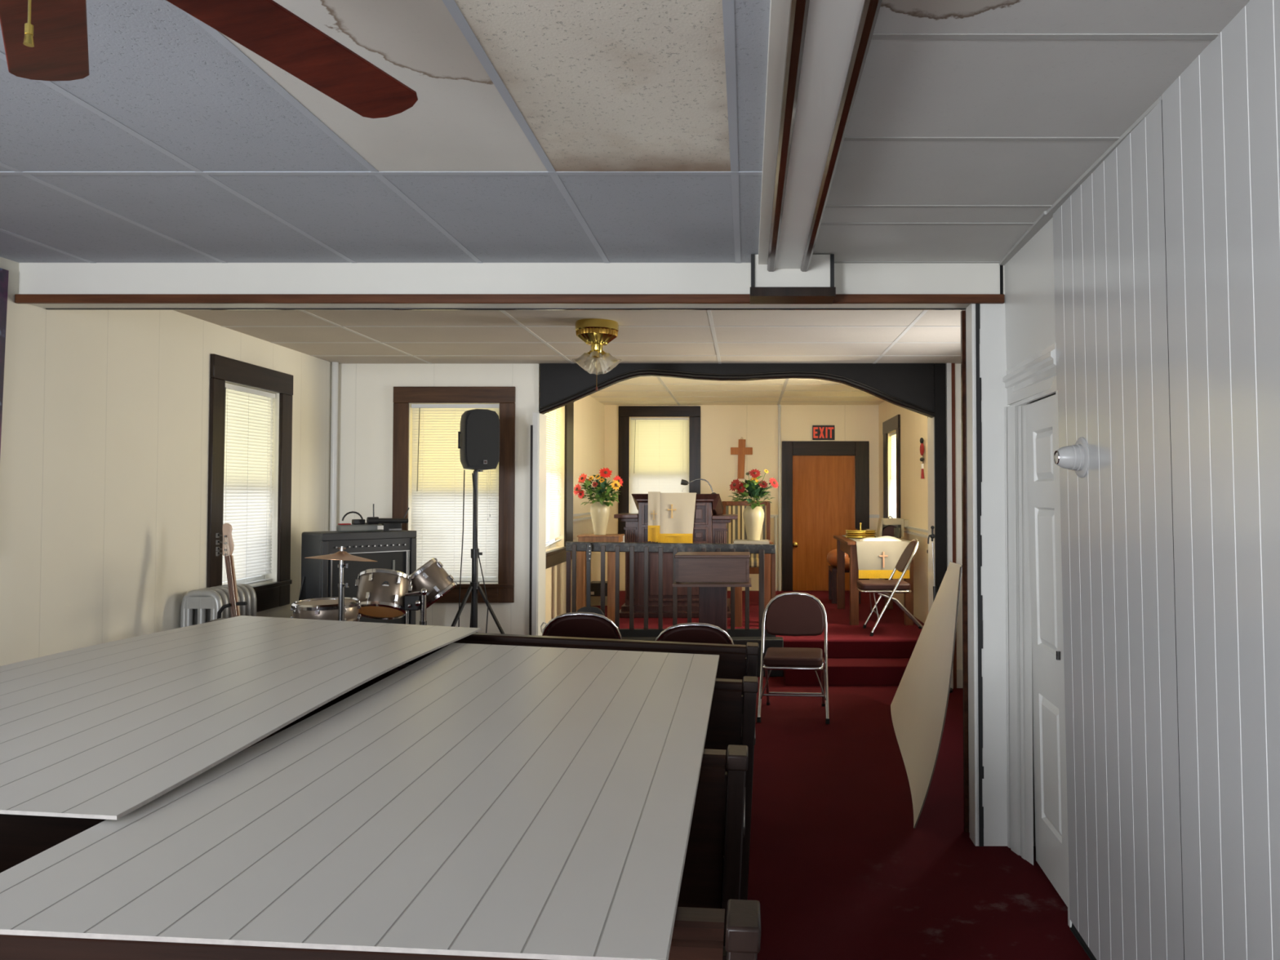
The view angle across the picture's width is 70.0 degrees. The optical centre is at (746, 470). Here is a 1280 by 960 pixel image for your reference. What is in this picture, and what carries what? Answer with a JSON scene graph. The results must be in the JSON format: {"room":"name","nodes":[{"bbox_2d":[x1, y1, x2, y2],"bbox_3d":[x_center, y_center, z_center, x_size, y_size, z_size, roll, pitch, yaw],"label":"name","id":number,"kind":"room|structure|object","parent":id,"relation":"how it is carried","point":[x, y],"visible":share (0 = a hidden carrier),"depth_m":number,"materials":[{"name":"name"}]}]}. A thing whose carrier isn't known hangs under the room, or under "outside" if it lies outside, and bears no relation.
{"room":"house of worship","nodes":[
{"label":"house of worship","id":0,"kind":"room"},
{"bbox_2d":[0,257,18,666],"bbox_3d":[-3.222,0.275,0.393,0.140,2.570,7.000,0,-2,0],"label":"wall","id":1,"kind":"structure","parent":0,"point":[9,401],"depth_m":3.87,"materials":[{"name":"beige paint"}]},
{"bbox_2d":[0,267,8,453],"bbox_3d":[-3.141,-0.261,3.372,0.015,1.199,0.935,0,-2,0],"label":"hanging banner","id":2,"kind":"object","parent":1,"relation":"attached to","point":[4,273],"visible":1,"depth_m":3.82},
{"bbox_2d":[10,303,331,663],"bbox_3d":[-3.253,0.401,5.475,0.140,2.585,3.171,0,-2,-1],"label":"wall","id":3,"kind":"structure","parent":0,"point":[113,412],"depth_m":4.60,"materials":[{"name":"beige paint"}]},
{"bbox_2d":[206,353,293,612],"bbox_3d":[-3.228,0.122,5.836,0.144,1.596,0.978,0,-2,-1],"label":"window","id":4,"kind":"structure","parent":3,"relation":"in","point":[223,369],"depth_m":5.84,"materials":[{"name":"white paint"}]},
{"bbox_2d":[222,382,275,584],"bbox_3d":[-3.219,0.106,5.829,0.041,1.270,0.687,0,-2,-1],"label":"window blind","id":5,"kind":"object","parent":4,"relation":"attached to","point":[248,412],"visible":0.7,"depth_m":5.87,"materials":[{"name":"white paint"}]},
{"bbox_2d":[329,361,338,531],"bbox_3d":[-3.182,0.375,6.973,0.048,2.415,0.048,0,-2,0],"label":"pipe","id":6,"kind":"object","parent":3,"relation":"attached to","point":[335,366],"visible":0.66,"depth_m":6.97,"materials":[{"name":"metal"}]},
{"bbox_2d":[336,363,546,635],"bbox_3d":[-2.561,0.445,7.166,1.878,2.585,0.250,0,-2,0],"label":"wall","id":7,"kind":"structure","parent":0,"point":[365,390],"depth_m":7.06,"materials":[{"name":"beige paint"}]},
{"bbox_2d":[391,386,515,602],"bbox_3d":[-2.277,0.190,7.085,0.946,1.676,0.144,0,-2,0],"label":"window","id":8,"kind":"structure","parent":7,"relation":"in","point":[503,591],"depth_m":7.03,"materials":[{"name":"brown wood"}]},
{"bbox_2d":[411,404,499,582],"bbox_3d":[-2.278,0.178,7.071,0.691,1.389,0.041,0,-2,0],"label":"window blind","id":9,"kind":"object","parent":8,"relation":"attached to","point":[437,470],"visible":0.87,"depth_m":7.08,"materials":[{"name":"white paint"}]},
{"bbox_2d":[528,425,533,635],"bbox_3d":[-1.673,0.668,7.026,0.018,2.033,0.014,0,-2,0],"label":"trim","id":10,"kind":"structure","parent":7,"relation":"attached to","point":[531,426],"depth_m":7.03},
{"bbox_2d":[531,412,546,635],"bbox_3d":[-1.642,0.621,7.155,0.051,2.133,0.262,0,-2,0],"label":"trim","id":11,"kind":"structure","parent":7,"relation":"attached to","point":[539,420],"depth_m":7.05,"materials":[{"name":"white paint"}]},
{"bbox_2d":[538,368,935,417],"bbox_3d":[-0.076,-0.598,7.038,3.077,0.380,0.030,0,-2,0],"label":"trim","id":12,"kind":"structure","parent":7,"relation":"attached to","point":[641,371],"depth_m":7.03,"materials":[{"name":"black"}]},
{"bbox_2d":[18,262,1004,308],"bbox_3d":[-0.571,-0.834,3.998,5.161,0.213,0.150,0,-2,0],"label":"header beam","id":13,"kind":"structure","parent":0,"point":[33,277],"depth_m":3.92,"materials":[{"name":"white paint"}]},
{"bbox_2d":[14,293,1004,303],"bbox_3d":[-1.021,-0.738,3.909,4.261,0.039,0.021,0,-2,0],"label":"trim","id":14,"kind":"structure","parent":13,"relation":"attached to","point":[19,298],"depth_m":3.90,"materials":[{"name":"brown wood"}]},
{"bbox_2d":[750,253,835,303],"bbox_3d":[0.190,-0.805,3.818,0.354,0.180,0.161,0,-2,0],"label":"bracket","id":15,"kind":"object","parent":13,"relation":"attached to","point":[815,285],"visible":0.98,"depth_m":3.77,"materials":[{"name":"white paint"}]},
{"bbox_2d":[174,310,961,364],"bbox_3d":[-0.839,-0.883,5.575,5.578,0.032,3.100,0,-2,0],"label":"ceiling","id":16,"kind":"structure","parent":0,"point":[340,336],"depth_m":5.74,"materials":[{"name":"white tile"}]},
{"bbox_2d":[572,318,622,391],"bbox_3d":[-0.889,-0.671,5.369,0.255,0.408,0.255,-1,-2,41],"label":"ceiling light","id":17,"kind":"object","parent":16,"relation":"attached to","point":[597,333],"visible":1,"depth_m":5.31,"materials":[{"name":"gold metal"}]},
{"bbox_2d":[545,395,604,623],"bbox_3d":[-1.841,0.431,9.267,0.140,2.624,3.950,0,-2,0],"label":"wall","id":18,"kind":"structure","parent":0,"point":[588,412],"depth_m":9.53,"materials":[{"name":"beige paint"}]},
{"bbox_2d":[546,402,573,568],"bbox_3d":[-1.801,0.023,8.401,0.160,1.706,1.498,0,-2,0],"label":"window","id":19,"kind":"structure","parent":18,"relation":"in","point":[557,556],"depth_m":8.81,"materials":[{"name":"white paint"}]},
{"bbox_2d":[546,408,561,547],"bbox_3d":[-1.800,0.010,8.290,0.041,1.416,0.998,0,-2,0],"label":"window blind","id":20,"kind":"object","parent":19,"relation":"attached to","point":[553,503],"visible":0.48,"depth_m":8.45,"materials":[{"name":"white paint"}]},
{"bbox_2d":[0,0,1249,262],"bbox_3d":[-0.876,-1.003,0.431,4.752,0.032,7.010,0,-2,0],"label":"ceiling","id":21,"kind":"structure","parent":0,"point":[535,131],"depth_m":2.50,"materials":[{"name":"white tile"}]},
{"bbox_2d":[0,0,417,118],"bbox_3d":[-0.877,-0.747,1.100,1.234,0.449,1.340,1,-2,-42],"label":"ceiling fan","id":22,"kind":"object","parent":21,"relation":"hanging from","point":[44,40],"visible":1,"depth_m":1.52,"materials":[{"name":"brown wood"}]},
{"bbox_2d":[758,0,882,271],"bbox_3d":[0.151,-0.956,0.404,0.207,0.087,6.758,0,-2,0],"label":"ceiling beam","id":23,"kind":"structure","parent":21,"relation":"attached to","point":[818,50],"depth_m":2.21,"materials":[{"name":"white paint"}]},
{"bbox_2d":[589,376,884,404],"bbox_3d":[-0.066,-0.877,9.201,3.810,0.032,4.350,0,-2,0],"label":"ceiling","id":24,"kind":"structure","parent":0,"point":[641,390],"depth_m":9.94,"materials":[{"name":"beige tile"}]},
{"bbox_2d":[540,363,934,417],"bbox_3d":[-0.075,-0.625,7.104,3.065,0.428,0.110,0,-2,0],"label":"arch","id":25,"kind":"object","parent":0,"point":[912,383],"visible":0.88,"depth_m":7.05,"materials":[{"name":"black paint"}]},
{"bbox_2d":[604,404,879,591],"bbox_3d":[-0.066,0.484,11.311,3.650,2.624,0.140,0,-2,0],"label":"wall","id":26,"kind":"structure","parent":0,"point":[722,426],"depth_m":11.26,"materials":[{"name":"beige paint"}]},
{"bbox_2d":[617,405,700,542],"bbox_3d":[-1.085,0.062,11.290,1.019,1.708,0.144,0,-2,0],"label":"window","id":27,"kind":"structure","parent":26,"relation":"in","point":[693,412],"depth_m":11.24,"materials":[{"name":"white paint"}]},
{"bbox_2d":[630,417,688,513],"bbox_3d":[-1.088,0.055,11.276,0.730,1.420,0.041,0,-2,0],"label":"window blind","id":28,"kind":"object","parent":27,"relation":"attached to","point":[659,445],"visible":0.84,"depth_m":11.28,"materials":[{"name":"fabric"}]},
{"bbox_2d":[730,439,752,478],"bbox_3d":[-0.066,-0.149,11.244,0.272,0.514,0.024,0,-2,0],"label":"wooden cross","id":29,"kind":"object","parent":26,"relation":"attached to","point":[741,451],"visible":0.88,"depth_m":11.23,"materials":[{"name":"orange wood"}]},
{"bbox_2d":[812,425,835,439],"bbox_3d":[0.952,-0.463,11.250,0.275,0.182,0.027,0,-2,0],"label":"exit sign","id":30,"kind":"object","parent":26,"relation":"attached to","point":[819,432],"visible":1,"depth_m":11.24,"materials":[{"name":"black"}]},
{"bbox_2d":[770,404,879,591],"bbox_3d":[0.570,0.311,11.224,2.139,2.366,0.043,0,-2,0],"label":"trim","id":31,"kind":"structure","parent":26,"relation":"attached to","point":[779,515],"depth_m":11.21,"materials":[{"name":"white paint"}]},
{"bbox_2d":[782,440,869,591],"bbox_3d":[0.975,0.569,11.244,1.080,1.852,0.110,0,-2,0],"label":"door","id":32,"kind":"structure","parent":26,"relation":"in","point":[818,477],"depth_m":11.25,"materials":[{"name":"orange wood"}]},
{"bbox_2d":[783,640,917,685],"bbox_3d":[1.040,1.547,7.285,1.480,0.288,0.390,0,-2,0],"label":"step","id":33,"kind":"structure","parent":0,"point":[850,663],"depth_m":7.18,"materials":[{"name":"red carpet"}]},
{"bbox_2d":[878,400,928,623],"bbox_3d":[1.709,0.431,9.267,0.140,2.624,3.950,0,-2,0],"label":"wall","id":34,"kind":"structure","parent":0,"point":[913,425],"depth_m":8.94,"materials":[{"name":"beige paint"}]},
{"bbox_2d":[882,414,901,537],"bbox_3d":[1.677,0.094,10.207,0.144,1.347,1.093,0,-2,0],"label":"window","id":35,"kind":"structure","parent":34,"relation":"in","point":[893,424],"depth_m":10.26,"materials":[{"name":"white paint"}]},
{"bbox_2d":[889,431,896,518],"bbox_3d":[1.663,0.104,10.168,0.041,1.065,0.679,0,-2,0],"label":"window blind","id":36,"kind":"object","parent":35,"relation":"attached to","point":[893,484],"visible":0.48,"depth_m":10.30,"materials":[{"name":"white paint"}]},
{"bbox_2d":[747,676,1090,959],"bbox_3d":[-0.875,1.529,2.261,5.450,0.262,10.800,0,-2,0],"label":"floor","id":37,"kind":"structure","parent":0,"point":[839,868],"depth_m":3.75,"materials":[{"name":"red carpet"}]},
{"bbox_2d":[180,583,257,627],"bbox_3d":[-3.049,1.088,5.236,0.231,0.829,0.393,0,-2,0],"label":"radiator","id":38,"kind":"object","parent":37,"relation":"on","point":[201,606],"visible":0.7,"depth_m":5.06,"materials":[{"name":"silver metal"}]},
{"bbox_2d":[217,601,247,618],"bbox_3d":[-2.879,1.108,4.874,0.415,0.791,0.139,0,-2,0],"label":"guitar stand","id":39,"kind":"object","parent":37,"relation":"on","point":[237,603],"visible":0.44,"depth_m":4.91,"materials":[{"name":"metal"}]},
{"bbox_2d":[215,523,239,617],"bbox_3d":[-2.747,0.773,4.944,0.390,0.962,0.064,0,-2,0],"label":"bass guitar","id":40,"kind":"object","parent":39,"relation":"on","point":[228,542],"visible":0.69,"depth_m":4.95,"materials":[{"name":"brown wood"}]},
{"bbox_2d":[305,546,377,621],"bbox_3d":[-2.291,0.970,5.036,0.439,1.091,0.448,0,-2,0],"label":"cymbal stand","id":41,"kind":"object","parent":37,"relation":"on","point":[341,555],"visible":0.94,"depth_m":5.03,"materials":[{"name":"silver metal"}]},
{"bbox_2d":[301,511,416,624],"bbox_3d":[-2.706,0.915,6.327,0.384,1.258,0.650,-1,-2,44],"label":"amplifier","id":42,"kind":"object","parent":37,"relation":"on","point":[396,550],"depth_m":6.17,"materials":[{"name":"grey plastic"}]},
{"bbox_2d":[328,550,410,624],"bbox_3d":[-2.586,1.018,6.208,0.018,0.906,0.570,-1,-2,44],"label":"speaker grille","id":43,"kind":"object","parent":42,"relation":"attached to","point":[397,560],"depth_m":6.19,"materials":[{"name":"black fabric"}]},
{"bbox_2d":[0,729,747,946],"bbox_3d":[-1.173,1.082,2.454,2.352,0.966,0.511,0,-2,0],"label":"pew","id":44,"kind":"object","parent":37,"relation":"on","point":[710,878],"visible":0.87,"depth_m":2.24,"materials":[{"name":"brown wood"}]},
{"bbox_2d":[0,898,760,959],"bbox_3d":[-1.155,1.059,1.577,2.352,0.966,0.511,0,-2,0],"label":"pew","id":45,"kind":"object","parent":37,"relation":"on","point":[698,933],"visible":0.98,"depth_m":1.37,"materials":[{"name":"brown wood"}]},
{"bbox_2d":[0,642,719,959],"bbox_3d":[-0.626,0.671,2.376,1.038,0.056,2.310,0,-2,0],"label":"sheet","id":46,"kind":"object","parent":45,"relation":"on","point":[477,800],"visible":1,"depth_m":1.63,"materials":[{"name":"wood"}]},
{"bbox_2d":[0,615,481,819],"bbox_3d":[-1.633,0.607,2.712,1.039,0.082,2.214,0,-2,0],"label":"sheet","id":47,"kind":"object","parent":46,"relation":"on","point":[105,731],"visible":1,"depth_m":2.35,"materials":[{"name":"wood"}]},
{"bbox_2d":[404,588,432,625],"bbox_3d":[-1.993,1.137,5.632,0.449,0.819,0.389,0,-2,0],"label":"holder","id":48,"kind":"object","parent":37,"relation":"on","point":[413,601],"visible":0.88,"depth_m":5.55,"materials":[{"name":"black metal"}]},
{"bbox_2d":[352,568,412,619],"bbox_3d":[-2.252,0.769,5.602,0.313,0.333,0.374,0,-2,0],"label":"tom drum","id":49,"kind":"object","parent":48,"relation":"attached to","point":[380,593],"visible":0.88,"depth_m":5.51,"materials":[{"name":"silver metal"}]},
{"bbox_2d":[408,557,457,608],"bbox_3d":[-2.058,0.737,5.873,0.352,0.339,0.293,0,-2,0],"label":"tom drum","id":50,"kind":"object","parent":48,"relation":"attached to","point":[432,576],"visible":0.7,"depth_m":5.76,"materials":[{"name":"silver metal"}]},
{"bbox_2d":[450,471,504,634],"bbox_3d":[-1.819,0.794,6.362,0.747,1.574,0.793,0,-2,0],"label":"speaker stand","id":51,"kind":"object","parent":37,"relation":"on","point":[474,586],"visible":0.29,"depth_m":6.31,"materials":[{"name":"black metal"}]},
{"bbox_2d":[457,408,499,471],"bbox_3d":[-1.902,-0.204,6.378,0.261,0.433,0.284,1,-2,-31],"label":"loudspeaker","id":52,"kind":"object","parent":51,"relation":"on","point":[478,435],"visible":1,"depth_m":6.26,"materials":[{"name":"black plastic"}]},
{"bbox_2d":[466,411,498,466],"bbox_3d":[-1.829,-0.213,6.270,0.218,0.384,0.012,1,-2,-31],"label":"grille","id":53,"kind":"object","parent":52,"relation":"attached to","point":[482,427],"depth_m":6.26,"materials":[{"name":"black metal"}]},
{"bbox_2d":[206,617,759,714],"bbox_3d":[-1.125,1.123,4.042,2.352,0.966,0.511,0,-2,0],"label":"pew","id":54,"kind":"object","parent":37,"relation":"on","point":[732,659],"visible":0.16,"depth_m":3.83,"materials":[{"name":"brown wood"}]},
{"bbox_2d":[280,663,758,899],"bbox_3d":[-1.137,1.105,3.321,2.352,0.966,0.511,0,-2,0],"label":"pew","id":55,"kind":"object","parent":37,"relation":"on","point":[727,725],"visible":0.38,"depth_m":3.10,"materials":[{"name":"brown wood"}]},
{"bbox_2d":[542,612,622,639],"bbox_3d":[-0.927,1.193,5.179,0.478,0.815,0.592,0,-2,-3],"label":"folding chair","id":56,"kind":"object","parent":37,"relation":"on","point":[575,624],"visible":0.23,"depth_m":5.00,"materials":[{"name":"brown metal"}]},
{"bbox_2d":[655,622,733,644],"bbox_3d":[-0.286,1.216,4.968,0.478,0.815,0.592,0,-2,-2],"label":"folding chair","id":57,"kind":"object","parent":37,"relation":"on","point":[700,633],"visible":0.16,"depth_m":4.78,"materials":[{"name":"silver metal"}]},
{"bbox_2d":[622,636,783,676],"bbox_3d":[-0.800,1.545,7.506,2.200,0.304,0.152,0,-2,0],"label":"step","id":58,"kind":"structure","parent":37,"relation":"on","point":[770,642],"depth_m":7.43,"materials":[{"name":"red carpet"}]},
{"bbox_2d":[672,551,751,632],"bbox_3d":[-0.257,1.156,6.847,0.580,1.047,0.410,0,-2,0],"label":"lectern","id":59,"kind":"object","parent":37,"relation":"on","point":[713,572],"visible":0.59,"depth_m":6.72,"materials":[{"name":"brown wood"}]},
{"bbox_2d":[672,577,751,586],"bbox_3d":[-0.257,0.850,6.855,0.580,0.028,0.410,0,-2,0],"label":"shelf","id":60,"kind":"object","parent":59,"relation":"attached to","point":[679,582],"depth_m":6.72,"materials":[{"name":"brown wood"}]},
{"bbox_2d":[546,590,924,640],"bbox_3d":[0.000,1.596,9.386,3.800,0.300,3.852,0,-2,0],"label":"platform","id":61,"kind":"object","parent":37,"relation":"on","point":[891,626],"visible":0.12,"depth_m":8.51,"materials":[{"name":"red carpet"}]},
{"bbox_2d":[576,542,604,616],"bbox_3d":[-1.308,0.980,7.544,0.260,0.741,0.036,0,-2,0],"label":"electric guitar","id":62,"kind":"object","parent":61,"relation":"on","point":[588,608],"visible":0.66,"depth_m":7.53,"materials":[{"name":"black wood"}]},
{"bbox_2d":[591,581,607,605],"bbox_3d":[-1.595,1.337,9.836,0.215,0.241,0.244,0,-2,0],"label":"stage monitor","id":63,"kind":"object","parent":61,"relation":"on","point":[595,585],"visible":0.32,"depth_m":9.72,"materials":[{"name":"black plastic"}]},
{"bbox_2d":[576,533,624,623],"bbox_3d":[-1.342,1.006,8.316,0.392,0.824,0.320,0,-2,0],"label":"stand","id":64,"kind":"object","parent":61,"relation":"on","point":[580,556],"visible":0.45,"depth_m":8.18,"materials":[{"name":"brown wood"}]},
{"bbox_2d":[590,501,609,534],"bbox_3d":[-1.346,0.442,8.311,0.180,0.302,0.180,0,-2,0],"label":"vase","id":65,"kind":"object","parent":64,"relation":"on","point":[600,513],"visible":0.87,"depth_m":8.25,"materials":[{"name":"beige ceramic"}]},
{"bbox_2d":[573,466,622,506],"bbox_3d":[-1.362,0.182,8.299,0.457,0.419,0.248,0,-2,0],"label":"flower arrangement","id":66,"kind":"object","parent":65,"relation":"in","point":[599,490],"visible":1,"depth_m":8.26,"materials":[{"name":"red plant"}]},
{"bbox_2d":[565,542,775,636],"bbox_3d":[-0.643,1.004,7.656,1.772,0.795,0.100,0,-2,0],"label":"altar rail","id":67,"kind":"object","parent":61,"relation":"on","point":[602,547],"visible":0.77,"depth_m":7.61,"materials":[{"name":"black paint"}]},
{"bbox_2d":[613,493,737,617],"bbox_3d":[-0.700,0.841,9.180,1.215,1.199,0.818,0,-2,0],"label":"pulpit","id":68,"kind":"object","parent":61,"relation":"on","point":[710,525],"visible":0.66,"depth_m":8.92,"materials":[{"name":"brown wood"}]},
{"bbox_2d":[648,491,660,542],"bbox_3d":[-0.905,0.461,8.955,0.116,0.494,0.276,0,-2,0],"label":"cloth","id":69,"kind":"object","parent":68,"relation":"on","point":[654,497],"visible":1,"depth_m":8.83,"materials":[{"name":"beige"}]},
{"bbox_2d":[657,493,697,542],"bbox_3d":[-0.677,0.480,8.980,0.382,0.509,0.276,0,-2,0],"label":"cloth","id":70,"kind":"object","parent":68,"relation":"on","point":[677,509],"visible":0.91,"depth_m":8.86,"materials":[{"name":"beige"}]},
{"bbox_2d":[721,501,773,599],"bbox_3d":[-0.008,0.907,10.065,0.608,1.114,0.629,0,-2,0],"label":"carved armchair","id":71,"kind":"object","parent":61,"relation":"on","point":[735,528],"visible":0.29,"depth_m":10.34,"materials":[{"name":"brown wood"}]},
{"bbox_2d":[733,540,771,626],"bbox_3d":[0.049,1.035,8.316,0.348,0.767,0.320,0,-2,0],"label":"stand","id":72,"kind":"object","parent":61,"relation":"on","point":[738,590],"visible":0.27,"depth_m":8.17,"materials":[{"name":"brown wood"}]},
{"bbox_2d":[733,539,768,544],"bbox_3d":[0.041,0.659,8.312,0.320,0.025,0.308,0,-2,0],"label":"table runner","id":73,"kind":"object","parent":72,"relation":"on","point":[735,541],"visible":0.86,"depth_m":8.16,"materials":[{"name":"beige fabric"}]},
{"bbox_2d":[742,506,764,540],"bbox_3d":[0.063,0.487,8.310,0.196,0.313,0.196,0,-2,0],"label":"vase","id":74,"kind":"object","parent":73,"relation":"on","point":[753,518],"visible":0.97,"depth_m":8.24,"materials":[{"name":"beige ceramic"}]},
{"bbox_2d":[728,468,778,509],"bbox_3d":[0.059,0.185,8.290,0.472,0.401,0.240,0,-2,0],"label":"flower arrangement","id":75,"kind":"object","parent":74,"relation":"in","point":[753,486],"visible":0.99,"depth_m":8.27,"materials":[{"name":"red plant"}]},
{"bbox_2d":[826,549,860,604],"bbox_3d":[1.069,1.176,10.102,0.345,0.578,0.534,0,-2,0],"label":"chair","id":76,"kind":"object","parent":61,"relation":"on","point":[832,555],"visible":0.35,"depth_m":9.99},
{"bbox_2d":[826,549,848,566],"bbox_3d":[1.022,0.989,10.178,0.250,0.200,0.394,0,-2,0],"label":"cushion","id":77,"kind":"object","parent":76,"relation":"on","point":[832,556],"depth_m":10.06,"materials":[{"name":"fabric"}]},
{"bbox_2d":[833,535,913,625],"bbox_3d":[1.219,1.054,8.913,0.606,0.760,1.335,0,-2,0],"label":"table","id":78,"kind":"object","parent":61,"relation":"on","point":[844,544],"visible":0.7,"depth_m":8.28,"materials":[{"name":"brown wood"}]},
{"bbox_2d":[843,535,910,578],"bbox_3d":[1.249,0.835,8.863,0.506,0.335,1.253,0,-2,0],"label":"table cloth","id":79,"kind":"object","parent":78,"relation":"on","point":[876,559],"visible":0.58,"depth_m":8.25,"materials":[{"name":"beige"}]},
{"bbox_2d":[875,515,909,537],"bbox_3d":[1.486,0.573,9.238,0.312,0.207,0.200,0,-2,0],"label":"case","id":80,"kind":"object","parent":79,"relation":"on","point":[886,526],"visible":0.94,"depth_m":9.16,"materials":[{"name":"beige"}]},
{"bbox_2d":[856,538,923,636],"bbox_3d":[1.261,1.004,7.874,0.592,0.815,0.478,0,-2,0],"label":"folding chair","id":81,"kind":"object","parent":61,"relation":"on","point":[882,588],"visible":0.98,"depth_m":7.69,"materials":[{"name":"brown metal"}]},
{"bbox_2d":[756,591,829,724],"bbox_3d":[0.321,1.260,6.151,0.478,0.815,0.592,0,-2,5],"label":"folding chair","id":82,"kind":"object","parent":37,"relation":"on","point":[793,613],"visible":1,"depth_m":6.22,"materials":[{"name":"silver metal"}]},
{"bbox_2d":[890,560,962,828],"bbox_3d":[1.011,1.061,5.274,0.449,1.152,2.452,0,-2,11],"label":"sheet","id":83,"kind":"object","parent":37,"relation":"on","point":[919,704],"visible":0.99,"depth_m":5.07,"materials":[{"name":"beige"}]},
{"bbox_3d":[-2.432,1.205,5.168,0.463,0.628,0.401,0,-2,0],"label":"stand","id":84,"kind":"object","parent":37,"relation":"on","visible":0},
{"bbox_2d":[290,597,361,622],"bbox_3d":[-2.432,0.824,5.240,0.362,0.139,0.364,0,-2,13],"label":"snare drum","id":85,"kind":"object","parent":84,"relation":"on","point":[321,608],"visible":0.74,"depth_m":5.13,"materials":[{"name":"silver metal"}]},
{"bbox_2d":[928,363,962,669],"bbox_3d":[1.672,0.420,7.167,0.417,2.535,0.250,0,-2,0],"label":"wall","id":86,"kind":"structure","parent":0,"point":[957,366],"depth_m":7.05,"materials":[{"name":"beige paint"}]},
{"bbox_2d":[927,417,935,613],"bbox_3d":[1.460,0.633,7.162,0.006,2.109,0.248,0,-2,0],"label":"trim","id":87,"kind":"structure","parent":86,"relation":"attached to","point":[931,424],"depth_m":7.17,"materials":[{"name":"white paint"}]},
{"bbox_2d":[933,363,946,594],"bbox_3d":[1.504,0.427,7.031,0.089,2.515,0.019,0,-2,0],"label":"trim","id":88,"kind":"structure","parent":86,"relation":"attached to","point":[940,376],"depth_m":7.03,"materials":[{"name":"black paint"}]},
{"bbox_2d":[946,363,953,688],"bbox_3d":[1.571,0.426,7.023,0.035,2.515,0.034,0,-2,0],"label":"trim","id":89,"kind":"structure","parent":86,"relation":"attached to","point":[948,383],"depth_m":7.02,"materials":[{"name":"white paint"}]},
{"bbox_2d":[951,363,956,688],"bbox_3d":[1.603,0.427,7.026,0.027,2.515,0.029,0,-2,0],"label":"trim","id":90,"kind":"structure","parent":86,"relation":"attached to","point":[953,365],"depth_m":7.02,"materials":[{"name":"brown wood"}]},
{"bbox_2d":[965,301,1035,845],"bbox_3d":[1.432,0.437,3.975,0.895,2.334,0.170,0,-2,0],"label":"wall","id":91,"kind":"structure","parent":0,"point":[993,354],"depth_m":3.89,"materials":[{"name":"white paint"}]},
{"bbox_2d":[45,308,965,310],"bbox_3d":[-1.051,-0.730,4.080,4.201,0.016,0.017,0,-2,0],"label":"trim","id":92,"kind":"structure","parent":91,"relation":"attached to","point":[46,308],"depth_m":4.07,"materials":[{"name":"black"}]},
{"bbox_2d":[960,310,968,832],"bbox_3d":[0.975,0.444,4.057,0.017,2.324,0.025,0,-2,0],"label":"trim","id":93,"kind":"structure","parent":91,"relation":"attached to","point":[963,385],"depth_m":4.05,"materials":[{"name":"brown wood"}]},
{"bbox_2d":[966,303,977,845],"bbox_3d":[0.978,0.441,3.940,0.011,2.324,0.100,0,-2,0],"label":"trim","id":94,"kind":"structure","parent":91,"relation":"attached to","point":[971,425],"depth_m":3.92,"materials":[{"name":"white paint"}]},
{"bbox_2d":[975,303,983,846],"bbox_3d":[1.000,0.442,3.888,0.022,2.320,0.004,0,-2,0],"label":"trim","id":95,"kind":"structure","parent":91,"relation":"attached to","point":[979,424],"depth_m":3.89,"materials":[{"name":"black paint"}]},
{"bbox_2d":[1004,217,1055,404],"bbox_3d":[1.167,-0.598,3.558,0.129,0.617,0.723,0,-2,2],"label":"wall","id":96,"kind":"structure","parent":0,"point":[1028,275],"depth_m":3.53,"materials":[{"name":"white paint"}]},
{"bbox_2d":[1004,403,1033,865],"bbox_3d":[1.141,0.664,3.814,0.041,1.873,0.264,0,-2,-15],"label":"trim","id":97,"kind":"structure","parent":96,"relation":"attached to","point":[1018,599],"depth_m":3.78,"materials":[{"name":"white paint"}]},
{"bbox_2d":[1002,342,1057,406],"bbox_3d":[1.113,-0.374,3.555,0.050,0.200,0.719,0,-2,3],"label":"trim","id":98,"kind":"structure","parent":96,"relation":"attached to","point":[1042,366],"depth_m":3.47,"materials":[{"name":"white paint"}]},
{"bbox_2d":[1026,394,1067,906],"bbox_3d":[1.148,0.649,3.346,0.094,1.848,0.704,0,-2,3],"label":"door","id":99,"kind":"structure","parent":96,"relation":"in","point":[1041,415],"depth_m":3.47,"materials":[{"name":"white paint"}]},
{"bbox_2d":[1053,0,1279,959],"bbox_3d":[1.036,0.237,0.059,0.183,2.470,6.247,0,-2,2],"label":"wall","id":100,"kind":"structure","parent":0,"point":[1166,255],"depth_m":2.22,"materials":[{"name":"white"}]},
{"bbox_2d":[1055,390,1071,928],"bbox_3d":[1.119,0.652,3.167,0.058,1.863,0.022,0,-2,0],"label":"trim","id":101,"kind":"structure","parent":100,"relation":"attached to","point":[1069,922],"depth_m":3.17,"materials":[{"name":"white paint"}]},
{"bbox_2d":[1053,436,1088,477],"bbox_3d":[1.040,-0.040,2.925,0.084,0.132,0.132,0,-2,0],"label":"holder","id":102,"kind":"object","parent":100,"relation":"attached to","point":[1075,457],"visible":1,"depth_m":2.90,"materials":[{"name":"grey ceramic"}]},
{"bbox_2d":[1055,444,1084,471],"bbox_3d":[1.038,-0.040,2.925,0.074,0.088,0.088,0,-2,0],"label":"socket","id":103,"kind":"object","parent":102,"relation":"attached to","point":[1072,457],"depth_m":2.90,"materials":[{"name":"grey ceramic"}]},
{"bbox_2d":[999,98,1159,265],"bbox_3d":[1.025,-0.982,0.476,0.066,0.012,6.903,0,-2,1],"label":"trim","id":104,"kind":"structure","parent":100,"relation":"attached to","point":[1046,216],"depth_m":3.06,"materials":[{"name":"grey"}]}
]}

